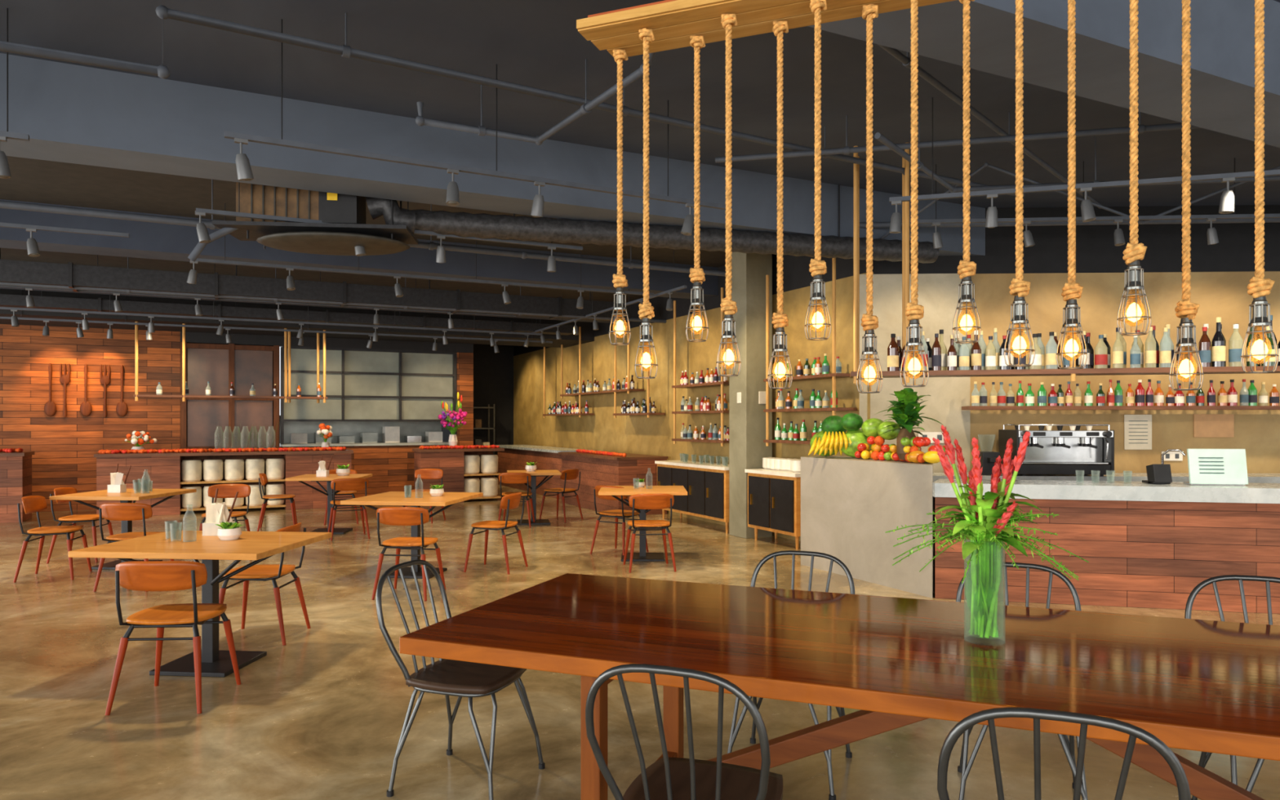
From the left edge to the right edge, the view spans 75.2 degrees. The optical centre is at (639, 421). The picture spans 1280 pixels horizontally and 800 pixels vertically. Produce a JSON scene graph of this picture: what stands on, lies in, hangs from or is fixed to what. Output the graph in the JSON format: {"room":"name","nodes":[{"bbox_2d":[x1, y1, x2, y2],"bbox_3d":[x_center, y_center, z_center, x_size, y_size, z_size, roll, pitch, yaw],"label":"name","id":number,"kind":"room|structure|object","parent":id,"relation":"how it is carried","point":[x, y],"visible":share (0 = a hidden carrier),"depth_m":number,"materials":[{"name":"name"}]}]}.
{"room":"cafe","nodes":[
{"label":"cafe","id":0,"kind":"room"},
{"bbox_2d":[0,324,473,512],"bbox_3d":[-9.435,-0.440,15.729,11.790,3.820,3.600,0,0,-26],"label":"wall","id":1,"kind":"structure","parent":0,"point":[64,448],"depth_m":13.93,"materials":[{"name":"brown wood"}]},
{"bbox_2d":[180,342,279,448],"bbox_3d":[-7.280,0.040,14.789,1.570,2.860,0.100,0,0,-26],"label":"window","id":2,"kind":"structure","parent":1,"relation":"in","point":[219,365],"depth_m":14.77,"materials":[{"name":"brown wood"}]},
{"bbox_2d":[0,288,594,347],"bbox_3d":[-8.089,-1.960,13.493,15.250,0.780,1.600,0,0,-26],"label":"trim","id":3,"kind":"structure","parent":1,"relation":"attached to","point":[587,330],"depth_m":14.03,"materials":[{"name":"metal"}]},
{"bbox_2d":[280,346,456,446],"bbox_3d":[-5.131,-0.470,15.904,3.210,1.840,0.260,0,0,-26],"label":"window","id":4,"kind":"structure","parent":1,"relation":"in","point":[362,384],"depth_m":15.88,"materials":[{"name":"glass"}]},
{"bbox_2d":[473,343,513,478],"bbox_3d":[-4.089,-0.440,20.451,1.960,3.820,0.200,0,0,-26],"label":"wall","id":5,"kind":"structure","parent":0,"point":[493,373],"depth_m":20.58,"materials":[{"name":"paint"}]},
{"bbox_2d":[0,484,1279,799],"bbox_3d":[-1.500,1.570,9.500,27.000,0.200,29.000,0,0,0],"label":"floor","id":6,"kind":"structure","parent":0,"point":[322,715],"depth_m":4.38,"materials":[{"name":"concrete"}]},
{"bbox_2d":[0,451,35,523],"bbox_3d":[-10.181,0.960,12.000,2.240,1.020,0.710,0,0,-26],"label":"countertop","id":7,"kind":"structure","parent":6,"relation":"on","point":[15,468],"depth_m":12.15,"materials":[{"name":"brown wood"}]},
{"bbox_2d":[13,495,92,582],"bbox_3d":[-5.567,1.087,7.896,0.487,0.770,0.471,0,0,-15],"label":"dining chair","id":8,"kind":"object","parent":6,"relation":"on","point":[31,504],"visible":1,"depth_m":7.84,"materials":[{"name":"wood"}]},
{"bbox_2d":[46,487,113,563],"bbox_3d":[-5.967,1.087,8.897,0.487,0.770,0.471,0,0,-10],"label":"dining chair","id":9,"kind":"object","parent":6,"relation":"on","point":[73,518],"visible":0.77,"depth_m":8.78,"materials":[{"name":"wood"}]},
{"bbox_2d":[48,488,196,569],"bbox_3d":[-5.250,1.095,8.500,0.900,0.750,0.950,0,0,3],"label":"cafe table","id":10,"kind":"object","parent":6,"relation":"on","point":[134,495],"visible":0.57,"depth_m":8.33,"materials":[{"name":"brown wood"}]},
{"bbox_2d":[93,502,173,591],"bbox_3d":[-4.500,1.087,7.433,0.471,0.770,0.487,0,0,0],"label":"dining chair","id":11,"kind":"object","parent":6,"relation":"on","point":[108,511],"visible":0.63,"depth_m":7.23,"materials":[{"name":"wood"}]},
{"bbox_2d":[105,560,240,715],"bbox_3d":[-2.459,1.087,4.413,0.471,0.770,0.487,0,0,-3],"label":"dining chair","id":12,"kind":"object","parent":6,"relation":"on","point":[137,575],"visible":1,"depth_m":4.23,"materials":[{"name":"brown wood"}]},
{"bbox_2d":[68,530,331,677],"bbox_3d":[-2.600,1.095,5.030,1.100,0.750,0.900,0,0,5],"label":"cafe table","id":13,"kind":"object","parent":6,"relation":"on","point":[259,546],"visible":0.91,"depth_m":4.96,"materials":[{"name":"brown wood"}]},
{"bbox_2d":[202,488,238,535],"bbox_3d":[-2.675,0.574,5.303,0.180,0.291,0.106,0,0,0],"label":"caddy","id":14,"kind":"object","parent":13,"relation":"on","point":[215,513],"visible":0.78,"depth_m":5.29,"materials":[{"name":"paper"}]},
{"bbox_2d":[214,521,242,540],"bbox_3d":[-2.518,0.663,5.105,0.168,0.112,0.146,0,0,0],"label":"potted plant","id":15,"kind":"object","parent":13,"relation":"on","point":[227,531],"visible":1,"depth_m":5.06,"materials":[{"name":"green plant"}]},
{"bbox_2d":[93,448,353,515],"bbox_3d":[-6.778,0.980,13.793,3.770,0.980,0.670,0,0,-26],"label":"countertop","id":16,"kind":"structure","parent":6,"relation":"on","point":[199,471],"depth_m":13.58,"materials":[{"name":"brown wood"}]},
{"bbox_2d":[97,446,346,453],"bbox_3d":[-6.725,0.461,13.612,3.655,0.072,0.279,0,0,-26],"label":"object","id":17,"kind":"structure","parent":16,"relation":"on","point":[338,448],"depth_m":13.50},
{"bbox_2d":[199,484,250,531],"bbox_3d":[-4.603,1.087,9.217,0.471,0.770,0.487,0,0,-10],"label":"dining chair","id":18,"kind":"object","parent":6,"relation":"on","point":[225,491],"visible":0.62,"depth_m":9.40,"materials":[{"name":"brown wood"}]},
{"bbox_2d":[218,522,311,645],"bbox_3d":[-2.583,1.087,5.691,0.487,0.770,0.471,0,0,-2],"label":"dining chair","id":19,"kind":"object","parent":6,"relation":"on","point":[274,571],"visible":0.79,"depth_m":5.65,"materials":[{"name":"brown wood"}]},
{"bbox_2d":[257,473,297,531],"bbox_3d":[-4.966,1.087,11.394,0.487,0.770,0.471,0,0,-20],"label":"dining chair","id":20,"kind":"object","parent":6,"relation":"on","point":[263,477],"visible":0.94,"depth_m":11.27,"materials":[{"name":"wood"}]},
{"bbox_2d":[285,473,373,534],"bbox_3d":[-4.130,1.095,11.100,0.900,0.750,0.850,0,0,-5],"label":"cafe table","id":21,"kind":"object","parent":6,"relation":"on","point":[312,477],"visible":0.71,"depth_m":11.02,"materials":[{"name":"brown wood"}]},
{"bbox_2d":[328,478,369,541],"bbox_3d":[-3.713,1.087,10.584,0.471,0.770,0.487,0,0,-25],"label":"dining chair","id":22,"kind":"object","parent":6,"relation":"on","point":[340,484],"visible":0.73,"depth_m":10.43,"materials":[{"name":"brown wood"}]},
{"bbox_2d":[279,415,448,446],"bbox_3d":[-5.484,0.670,16.627,3.160,1.600,0.750,0,0,-26],"label":"counter","id":23,"kind":"object","parent":6,"relation":"on","point":[295,432],"visible":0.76,"depth_m":16.72,"materials":[{"name":"metal"}]},
{"bbox_2d":[371,506,445,600],"bbox_3d":[-1.962,1.087,7.083,0.471,0.770,0.487,0,0,6],"label":"dining chair","id":24,"kind":"object","parent":6,"relation":"on","point":[393,516],"visible":0.98,"depth_m":6.90,"materials":[{"name":"brown wood"}]},
{"bbox_2d":[340,491,483,578],"bbox_3d":[-2.170,1.095,8.040,1.000,0.750,1.050,0,0,8],"label":"cafe table","id":25,"kind":"object","parent":6,"relation":"on","point":[414,499],"visible":0.77,"depth_m":7.92,"materials":[{"name":"brown wood"}]},
{"bbox_2d":[404,468,445,523],"bbox_3d":[-3.197,1.087,12.317,0.471,0.770,0.487,0,0,10],"label":"dining chair","id":26,"kind":"object","parent":6,"relation":"on","point":[422,473],"visible":0.47,"depth_m":12.50,"materials":[{"name":"wood"}]},
{"bbox_2d":[412,447,504,502],"bbox_3d":[-3.376,0.980,15.453,1.560,0.980,0.670,0,0,-26],"label":"countertop","id":27,"kind":"structure","parent":6,"relation":"on","point":[465,469],"depth_m":15.23,"materials":[{"name":"brown wood"}]},
{"bbox_2d":[438,392,466,445],"bbox_3d":[-3.450,-0.031,15.426,0.488,1.042,0.470,0,0,34],"label":"flower vase","id":28,"kind":"object","parent":27,"relation":"on","point":[454,420],"visible":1,"depth_m":15.35,"materials":[{"name":"white ceramic"}]},
{"bbox_2d":[376,560,545,799],"bbox_3d":[-0.735,1.030,3.412,0.553,0.880,0.476,0,0,19],"label":"spindle chair","id":29,"kind":"object","parent":6,"relation":"on","point":[446,677],"visible":0.95,"depth_m":3.33,"materials":[{"name":"black metal"}]},
{"bbox_2d":[463,492,528,574],"bbox_3d":[-1.433,1.087,8.296,0.487,0.770,0.471,0,0,15],"label":"dining chair","id":30,"kind":"object","parent":6,"relation":"on","point":[510,501],"visible":1,"depth_m":8.18,"materials":[{"name":"wood"}]},
{"bbox_2d":[497,472,534,528],"bbox_3d":[-1.750,1.087,11.783,0.471,0.770,0.487,0,0,0],"label":"dining chair","id":31,"kind":"object","parent":6,"relation":"on","point":[504,477],"visible":0.69,"depth_m":11.59,"materials":[{"name":"wood"}]},
{"bbox_2d":[506,469,561,524],"bbox_3d":[-1.550,1.095,12.100,0.750,0.750,0.750,0,0,-10],"label":"cafe table","id":32,"kind":"object","parent":6,"relation":"on","point":[546,473],"visible":0.77,"depth_m":12.06,"materials":[{"name":"brown wood"}]},
{"bbox_2d":[496,444,595,499],"bbox_3d":[-2.132,1.005,17.762,0.700,0.930,4.350,0,0,-26],"label":"countertop","id":33,"kind":"structure","parent":6,"relation":"on","point":[514,457],"depth_m":17.29,"materials":[{"name":"brown wood"}]},
{"bbox_2d":[538,468,582,522],"bbox_3d":[-1.185,1.087,12.491,0.487,0.770,0.471,0,0,30],"label":"dining chair","id":34,"kind":"object","parent":6,"relation":"on","point":[568,474],"visible":1,"depth_m":12.41,"materials":[{"name":"wood"}]},
{"bbox_2d":[558,451,668,516],"bbox_3d":[-0.523,1.010,14.235,0.900,0.920,2.600,0,0,-26],"label":"counter","id":35,"kind":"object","parent":6,"relation":"on","point":[595,469],"depth_m":13.43,"materials":[{"name":"brown wood"}]},
{"bbox_2d":[590,485,648,555],"bbox_3d":[-0.230,1.087,9.336,0.471,0.770,0.487,0,0,35],"label":"dining chair","id":36,"kind":"object","parent":6,"relation":"on","point":[615,513],"visible":0.78,"depth_m":9.26,"materials":[{"name":"wood"}]},
{"bbox_2d":[598,485,687,561],"bbox_3d":[0.030,1.095,8.980,0.920,0.750,0.850,0,0,0],"label":"cafe table","id":37,"kind":"object","parent":6,"relation":"on","point":[642,556],"visible":0.84,"depth_m":8.88,"materials":[{"name":"brown wood"}]},
{"bbox_2d":[622,493,676,573],"bbox_3d":[0.092,1.087,8.363,0.471,0.770,0.487,0,0,-8],"label":"dining chair","id":38,"kind":"object","parent":6,"relation":"on","point":[640,501],"visible":1,"depth_m":8.18,"materials":[{"name":"wood"}]},
{"bbox_2d":[585,663,782,799],"bbox_3d":[0.164,1.030,2.255,0.476,0.880,0.553,0,0,21],"label":"spindle chair","id":39,"kind":"object","parent":6,"relation":"on","point":[668,778],"visible":1,"depth_m":2.13,"materials":[{"name":"black metal"}]},
{"bbox_2d":[654,460,728,533],"bbox_3d":[0.884,1.030,11.839,0.510,0.880,2.000,0,0,-26],"label":"sideboard","id":40,"kind":"object","parent":6,"relation":"on","point":[706,484],"visible":0.72,"depth_m":11.49,"materials":[{"name":"black wood"}]},
{"bbox_2d":[728,251,772,538],"bbox_3d":[1.425,-0.440,10.728,0.412,3.820,0.412,0,0,-26],"label":"concrete column","id":41,"kind":"structure","parent":6,"relation":"on","point":[747,390],"depth_m":10.56,"materials":[{"name":"grey concrete"}]},
{"bbox_2d":[744,468,800,549],"bbox_3d":[1.761,1.030,10.042,0.510,0.880,1.040,0,0,-26],"label":"sideboard","id":42,"kind":"object","parent":6,"relation":"on","point":[774,496],"visible":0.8,"depth_m":9.85,"materials":[{"name":"black wood"}]},
{"bbox_2d":[762,457,800,472],"bbox_3d":[1.788,0.515,10.077,0.291,0.150,1.000,0,0,-26],"label":"stacked plates","id":43,"kind":"object","parent":42,"relation":"on","point":[768,463],"visible":0.74,"depth_m":10.03,"materials":[{"name":"white ceramic"}]},
{"bbox_2d":[727,550,855,799],"bbox_3d":[0.647,1.030,3.555,0.476,0.880,0.553,0,0,22],"label":"spindle chair","id":44,"kind":"object","parent":6,"relation":"on","point":[734,732],"visible":0.27,"depth_m":3.71,"materials":[{"name":"black metal"}]},
{"bbox_2d":[399,573,1279,799],"bbox_3d":[1.156,1.090,2.655,3.708,0.760,1.252,0,0,21],"label":"dining table","id":45,"kind":"object","parent":6,"relation":"on","point":[1191,684],"visible":0.81,"depth_m":2.60,"materials":[{"name":"brown wood"}]},
{"bbox_2d":[885,425,1088,638],"bbox_3d":[1.114,0.359,2.706,0.599,0.701,0.438,0,0,34],"label":"flower vase","id":46,"kind":"object","parent":45,"relation":"on","point":[984,525],"visible":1,"depth_m":2.67,"materials":[{"name":"clear glass"}]},
{"bbox_2d":[800,456,933,598],"bbox_3d":[2.270,0.915,7.865,0.496,1.110,1.835,0,0,-25],"label":"plinth","id":47,"kind":"object","parent":6,"relation":"on","point":[849,504],"visible":0.81,"depth_m":7.63,"materials":[{"name":"concrete"}]},
{"bbox_2d":[808,413,946,463],"bbox_3d":[2.228,0.135,7.906,0.565,0.451,1.762,0,0,-34],"label":"fruit display","id":48,"kind":"object","parent":47,"relation":"on","point":[864,443],"visible":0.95,"depth_m":8.01,"materials":[{"name":"multicoloured plant"}]},
{"bbox_2d":[877,387,943,459],"bbox_3d":[2.414,0.012,7.515,0.528,0.656,0.528,0,0,-20],"label":"leafy plant","id":49,"kind":"object","parent":47,"relation":"on","point":[904,413],"visible":0.97,"depth_m":7.45,"materials":[{"name":"green plant"}]},
{"bbox_2d":[955,561,1088,799],"bbox_3d":[1.480,1.030,3.241,0.476,0.880,0.553,0,0,22],"label":"spindle chair","id":50,"kind":"object","parent":6,"relation":"on","point":[964,767],"visible":0.3,"depth_m":3.33,"materials":[{"name":"black metal"}]},
{"bbox_2d":[937,706,1191,799],"bbox_3d":[0.954,1.030,1.945,0.476,0.880,0.553,0,0,21],"label":"spindle chair","id":51,"kind":"object","parent":6,"relation":"on","point":[1184,792],"visible":1,"depth_m":1.71,"materials":[{"name":"black metal"}]},
{"bbox_2d":[932,479,1279,613],"bbox_3d":[5.036,0.988,6.618,5.200,0.965,0.680,0,0,13],"label":"bar counter","id":52,"kind":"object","parent":6,"relation":"on","point":[1144,545],"depth_m":6.58,"materials":[{"name":"brown wood"}]},
{"bbox_2d":[1142,464,1172,484],"bbox_3d":[4.231,0.424,6.802,0.140,0.165,0.183,0,0,0],"label":"card terminal","id":53,"kind":"object","parent":52,"relation":"on","point":[1156,473],"visible":1,"depth_m":6.73,"materials":[{"name":"black plastic"}]},
{"bbox_2d":[1182,448,1248,485],"bbox_3d":[4.615,0.359,6.674,0.420,0.287,0.141,0,0,8],"label":"menu stand","id":54,"kind":"object","parent":52,"relation":"on","point":[1206,466],"visible":1,"depth_m":6.62,"materials":[{"name":"white plastic"}]},
{"bbox_2d":[933,472,1279,483],"bbox_3d":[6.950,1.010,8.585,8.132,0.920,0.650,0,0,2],"label":"countertop","id":55,"kind":"structure","parent":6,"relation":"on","point":[1125,477],"depth_m":8.43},
{"bbox_2d":[998,424,1114,476],"bbox_3d":[4.297,0.286,8.579,0.950,0.528,0.601,0,0,4],"label":"espresso machine","id":56,"kind":"object","parent":55,"relation":"on","point":[1090,451],"visible":0.91,"depth_m":8.44,"materials":[{"name":"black metal"}]},
{"bbox_2d":[1184,574,1279,799],"bbox_3d":[2.266,1.030,2.941,0.476,0.880,0.553,0,0,20],"label":"spindle chair","id":57,"kind":"object","parent":6,"relation":"on","point":[1205,756],"visible":0.26,"depth_m":3.17,"materials":[{"name":"black metal"}]},
{"bbox_2d":[0,0,1279,208],"bbox_3d":[-1.500,-2.450,9.500,27.000,0.200,29.000,0,0,0],"label":"ceiling","id":58,"kind":"structure","parent":0,"point":[539,44],"depth_m":5.81,"materials":[{"name":"paint"}]},
{"bbox_2d":[0,8,29,178],"bbox_3d":[-4.852,-1.867,4.108,3.000,0.966,0.118,0,0,-27],"label":"rail","id":59,"kind":"object","parent":58,"relation":"hanging from","point":[5,173],"visible":1,"depth_m":4.72,"materials":[{"name":"black metal"}]},
{"bbox_2d":[0,222,128,257],"bbox_3d":[-5.629,-1.867,6.685,2.600,0.966,0.095,0,0,-25],"label":"rail","id":60,"kind":"object","parent":58,"relation":"hanging from","point":[32,244],"visible":1,"depth_m":6.96,"materials":[{"name":"black metal"}]},
{"bbox_2d":[133,321,327,403],"bbox_3d":[-6.691,-1.340,13.729,2.850,2.020,0.302,0,0,-26],"label":"shelf","id":61,"kind":"object","parent":58,"relation":"hanging from","point":[135,395],"visible":0.63,"depth_m":13.84,"materials":[{"name":"brown wood"}]},
{"bbox_2d":[0,254,515,328],"bbox_3d":[-5.050,-1.867,11.186,7.000,0.966,0.130,0,0,-26],"label":"rail","id":62,"kind":"object","parent":58,"relation":"hanging from","point":[29,300],"visible":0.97,"depth_m":10.91,"materials":[{"name":"black metal"}]},
{"bbox_2d":[0,293,542,346],"bbox_3d":[-5.307,-1.817,12.757,8.000,1.066,0.137,0,0,-26],"label":"rail","id":63,"kind":"object","parent":58,"relation":"hanging from","point":[15,322],"visible":0.95,"depth_m":12.39,"materials":[{"name":"black metal"}]},
{"bbox_2d":[0,289,552,353],"bbox_3d":[-5.482,-1.807,13.866,8.500,1.086,0.151,0,0,-26],"label":"rail","id":64,"kind":"object","parent":58,"relation":"hanging from","point":[46,329],"visible":0.88,"depth_m":13.30,"materials":[{"name":"black metal"}]},
{"bbox_2d":[0,290,574,335],"bbox_3d":[-7.394,-1.870,12.469,13.600,0.520,0.390,0,0,-26],"label":"ceiling beam","id":65,"kind":"structure","parent":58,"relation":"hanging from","point":[100,304],"depth_m":13.06,"materials":[{"name":"black metal"}]},
{"bbox_2d":[187,182,417,262],"bbox_3d":[-2.771,-1.817,6.990,1.756,1.066,0.840,0,0,-6],"label":"air conditioner","id":66,"kind":"object","parent":58,"relation":"hanging from","point":[348,229],"depth_m":6.79,"materials":[{"name":"metal"}]},
{"bbox_2d":[0,247,630,320],"bbox_3d":[-6.353,-1.870,10.334,13.600,0.520,0.440,0,0,-26],"label":"beam","id":67,"kind":"structure","parent":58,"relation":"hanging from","point":[70,275],"depth_m":10.90,"materials":[{"name":"black metal"}]},
{"bbox_2d":[0,257,666,323],"bbox_3d":[-3.300,-1.971,11.700,10.626,0.758,5.054,0,0,0],"label":"ceiling pipe","id":68,"kind":"object","parent":58,"relation":"hanging from","point":[633,319],"depth_m":11.13,"materials":[{"name":"metal"}]},
{"bbox_2d":[0,179,725,276],"bbox_3d":[-3.500,-2.019,7.400,9.027,0.662,4.654,0,0,0],"label":"ceiling pipe","id":69,"kind":"object","parent":58,"relation":"hanging from","point":[431,245],"depth_m":8.08,"materials":[{"name":"metal"}]},
{"bbox_2d":[195,182,582,271],"bbox_3d":[-1.989,-1.867,7.111,3.205,0.966,0.125,0,0,-26],"label":"rail","id":70,"kind":"object","parent":58,"relation":"hanging from","point":[202,233],"visible":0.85,"depth_m":6.91,"materials":[{"name":"black metal"}]},
{"bbox_2d":[186,203,653,309],"bbox_3d":[-2.179,-1.867,9.463,5.244,0.966,0.140,0,0,-26],"label":"rail","id":71,"kind":"object","parent":58,"relation":"hanging from","point":[192,278],"visible":0.97,"depth_m":9.18,"materials":[{"name":"black metal"}]},
{"bbox_2d":[224,18,725,235],"bbox_3d":[-0.856,-1.867,5.511,3.400,0.966,0.142,0,0,-28],"label":"track lighting","id":72,"kind":"object","parent":58,"relation":"hanging from","point":[244,171],"visible":0.99,"depth_m":5.28,"materials":[{"name":"black metal"}]},
{"bbox_2d":[0,4,1026,197],"bbox_3d":[-1.013,-2.068,5.293,9.249,0.564,5.056,0,0,0],"label":"ceiling pipe","id":73,"kind":"object","parent":58,"relation":"hanging from","point":[162,12],"depth_m":4.82,"materials":[{"name":"metal"}]},
{"bbox_2d":[415,52,655,145],"bbox_3d":[-0.671,-2.173,5.301,1.686,0.354,1.442,0,0,0],"label":"ceiling pipe","id":74,"kind":"object","parent":58,"relation":"hanging from","point":[586,108],"depth_m":5.62,"materials":[{"name":"metal"}]},
{"bbox_2d":[523,248,687,346],"bbox_3d":[-0.877,-1.867,12.920,0.149,0.966,6.500,0,0,-26],"label":"rail","id":75,"kind":"object","parent":58,"relation":"hanging from","point":[669,302],"visible":0.83,"depth_m":12.47,"materials":[{"name":"black metal"}]},
{"bbox_2d":[400,184,939,263],"bbox_3d":[0.425,-1.984,7.815,5.329,0.732,0.232,0,0,-15],"label":"ventilation duct","id":76,"kind":"object","parent":58,"relation":"attached to","point":[463,224],"visible":0.73,"depth_m":7.64,"materials":[{"name":"metal"}]},
{"bbox_2d":[576,0,1279,393],"bbox_3d":[1.103,-1.215,2.614,2.750,2.270,0.274,0,0,21],"label":"pendant chandelier","id":77,"kind":"object","parent":58,"relation":"hanging from","point":[644,29],"visible":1,"depth_m":2.75,"materials":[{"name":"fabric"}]},
{"bbox_2d":[715,111,1201,163],"bbox_3d":[3.550,-2.201,5.900,5.910,0.298,1.443,0,0,0],"label":"ceiling pipe","id":78,"kind":"object","parent":58,"relation":"hanging from","point":[1142,128],"depth_m":6.16,"materials":[{"name":"metal"}]},
{"bbox_2d":[877,44,1101,208],"bbox_3d":[2.800,-2.237,6.300,3.630,0.226,4.027,0,0,0],"label":"ceiling pipe","id":79,"kind":"object","parent":58,"relation":"hanging from","point":[906,60],"depth_m":5.72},
{"bbox_2d":[849,137,1279,384],"bbox_3d":[4.396,-1.340,6.643,5.260,2.020,0.320,0,0,13],"label":"shelf","id":80,"kind":"object","parent":58,"relation":"hanging from","point":[905,164],"visible":0.65,"depth_m":6.99,"materials":[{"name":"brown wood"}]},
{"bbox_2d":[887,333,904,371],"label":"wine bottles","id":81,"kind":"object","parent":80,"relation":"on","point":[895,352],"depth_m":7.07},
{"bbox_2d":[909,328,1070,370],"label":"wine bottles","id":82,"kind":"object","parent":80,"relation":"on","point":[949,359],"depth_m":6.94},
{"bbox_2d":[1075,324,1192,368],"label":"wine bottles","id":83,"kind":"object","parent":80,"relation":"on","point":[1103,359],"depth_m":6.70},
{"bbox_2d":[1198,315,1279,367],"bbox_3d":[5.677,-0.639,6.328,2.563,0.417,0.203,0,0,13],"label":"wine bottles","id":84,"kind":"object","parent":80,"relation":"on","point":[1216,356],"visible":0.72,"depth_m":6.51},
{"bbox_2d":[859,217,1279,228],"bbox_3d":[4.850,-2.146,8.200,6.304,0.408,0.460,0,0,0],"label":"ceiling pipe","id":85,"kind":"object","parent":58,"relation":"hanging from","point":[862,224],"depth_m":8.21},
{"bbox_2d":[874,109,1279,192],"bbox_3d":[4.293,-2.125,6.258,5.420,0.451,1.343,0,0,0],"label":"ceiling pipe","id":86,"kind":"object","parent":58,"relation":"hanging from","point":[921,166],"depth_m":6.62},
{"bbox_2d":[880,162,1279,239],"bbox_3d":[3.890,-2.030,7.359,3.754,0.439,1.060,0,0,24],"label":"ceiling pipe","id":87,"kind":"object","parent":58,"relation":"attached to","point":[986,164],"visible":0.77,"depth_m":7.36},
{"bbox_2d":[888,97,1279,233],"bbox_3d":[3.371,-1.867,5.670,3.200,0.966,0.122,0,0,16],"label":"track lighting","id":88,"kind":"object","parent":58,"relation":"hanging from","point":[1226,204],"visible":0.98,"depth_m":5.72,"materials":[{"name":"black metal"}]},
{"bbox_2d":[909,157,1279,248],"bbox_3d":[4.894,-1.967,7.423,5.000,0.766,0.131,0,0,5],"label":"rail","id":89,"kind":"object","parent":58,"relation":"hanging from","point":[1212,237],"visible":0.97,"depth_m":7.46,"materials":[{"name":"black metal"}]},
{"bbox_2d":[513,253,873,541],"bbox_3d":[-0.280,-0.440,15.105,0.200,3.820,13.150,0,0,-26],"label":"wall","id":90,"kind":"structure","parent":0,"point":[653,435],"depth_m":13.30,"materials":[{"name":"paint"}]},
{"bbox_2d":[0,287,612,323],"bbox_3d":[-7.278,-2.090,11.831,15.250,0.520,0.500,0,0,-26],"label":"trim","id":91,"kind":"structure","parent":90,"relation":"attached to","point":[517,317],"depth_m":13.16,"materials":[{"name":"paint"}]},
{"bbox_2d":[0,248,643,302],"bbox_3d":[-6.557,-2.240,10.352,15.250,0.220,2.790,0,0,-26],"label":"trim","id":92,"kind":"structure","parent":90,"relation":"attached to","point":[10,254],"depth_m":12.01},
{"bbox_2d":[0,199,718,298],"bbox_3d":[-5.835,-2.090,8.873,15.250,0.520,0.500,0,0,-26],"label":"ceiling beam","id":93,"kind":"structure","parent":90,"relation":"attached to","point":[146,240],"depth_m":9.66,"materials":[{"name":"metal"}]},
{"bbox_2d":[542,326,594,417],"bbox_3d":[-1.489,-0.960,16.957,0.290,1.740,2.160,0,0,-26],"label":"shelf","id":94,"kind":"object","parent":90,"relation":"attached to","point":[580,414],"visible":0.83,"depth_m":15.98,"materials":[{"name":"brown wood"}]},
{"bbox_2d":[560,322,644,398],"bbox_3d":[-0.777,-1.155,15.496,0.290,1.350,3.290,0,0,-26],"label":"shelf","id":95,"kind":"object","parent":90,"relation":"attached to","point":[628,390],"visible":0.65,"depth_m":15.18,"materials":[{"name":"brown wood"}]},
{"bbox_2d":[613,324,665,417],"bbox_3d":[-0.036,-0.950,13.977,0.290,1.760,1.410,0,0,-26],"label":"shelf","id":96,"kind":"object","parent":90,"relation":"attached to","point":[648,414],"visible":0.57,"depth_m":14.17,"materials":[{"name":"brown wood"}]},
{"bbox_2d":[671,287,728,446],"bbox_3d":[0.935,-0.750,11.987,0.290,2.160,1.480,0,0,-26],"label":"shelf","id":97,"kind":"object","parent":90,"relation":"attached to","point":[722,383],"visible":0.91,"depth_m":11.84,"materials":[{"name":"brown wood"}]},
{"bbox_2d":[763,257,857,446],"bbox_3d":[1.983,-0.765,9.838,0.290,2.130,1.400,0,0,-26],"label":"shelf","id":98,"kind":"object","parent":90,"relation":"attached to","point":[833,375],"visible":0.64,"depth_m":9.71,"materials":[{"name":"brown wood"}]},
{"bbox_2d":[774,417,822,440],"bbox_3d":[1.956,0.083,9.834,0.151,0.275,1.222,0,0,-26],"label":"bottle","id":99,"kind":"object","parent":98,"relation":"on","point":[793,434],"visible":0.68,"depth_m":9.94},
{"bbox_2d":[859,204,1279,473],"bbox_3d":[6.715,-0.440,9.083,8.588,3.820,0.240,0,0,3],"label":"wall","id":100,"kind":"structure","parent":0,"point":[1221,273],"depth_m":9.08,"materials":[{"name":"paint"}]},
{"bbox_2d":[0,155,725,267],"bbox_3d":[-5.016,-2.290,7.193,15.250,0.120,3.240,0,0,-26],"label":"trim","id":101,"kind":"structure","parent":100,"relation":"attached to","point":[32,180],"depth_m":8.18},
{"bbox_2d":[0,53,985,255],"bbox_3d":[-0.264,-2.090,7.430,24.000,0.520,0.500,0,0,-26],"label":"ceiling beam","id":102,"kind":"structure","parent":100,"relation":"attached to","point":[70,113],"depth_m":6.31,"materials":[{"name":"paint"}]},
{"bbox_2d":[808,0,1279,147],"bbox_3d":[1.459,-2.090,3.898,24.000,0.520,0.500,0,0,-26],"label":"ceiling beam","id":103,"kind":"structure","parent":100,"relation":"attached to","point":[1222,50],"depth_m":4.26,"materials":[{"name":"paint"}]},
{"bbox_2d":[961,405,1279,409],"bbox_3d":[6.600,-0.150,8.800,6.205,0.040,0.541,0,0,0],"label":"wall shelf","id":104,"kind":"object","parent":100,"relation":"attached to","point":[970,407],"depth_m":8.74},
{"bbox_2d":[971,378,1279,405],"bbox_3d":[6.320,-0.314,8.791,5.520,0.284,0.135,0,0,3],"label":"liquor bottles","id":105,"kind":"object","parent":104,"relation":"on","point":[1115,397],"visible":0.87,"depth_m":8.81},
{"bbox_2d":[1124,414,1151,449],"bbox_3d":[5.419,0.110,9.042,0.290,0.380,0.011,0,0,3],"label":"notice","id":106,"kind":"object","parent":100,"relation":"attached to","point":[1137,428],"depth_m":9.04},
{"bbox_2d":[1193,413,1234,437],"bbox_3d":[6.219,0.040,9.007,0.420,0.250,0.009,0,0,3],"label":"notice","id":107,"kind":"object","parent":100,"relation":"attached to","point":[1205,425],"depth_m":9.00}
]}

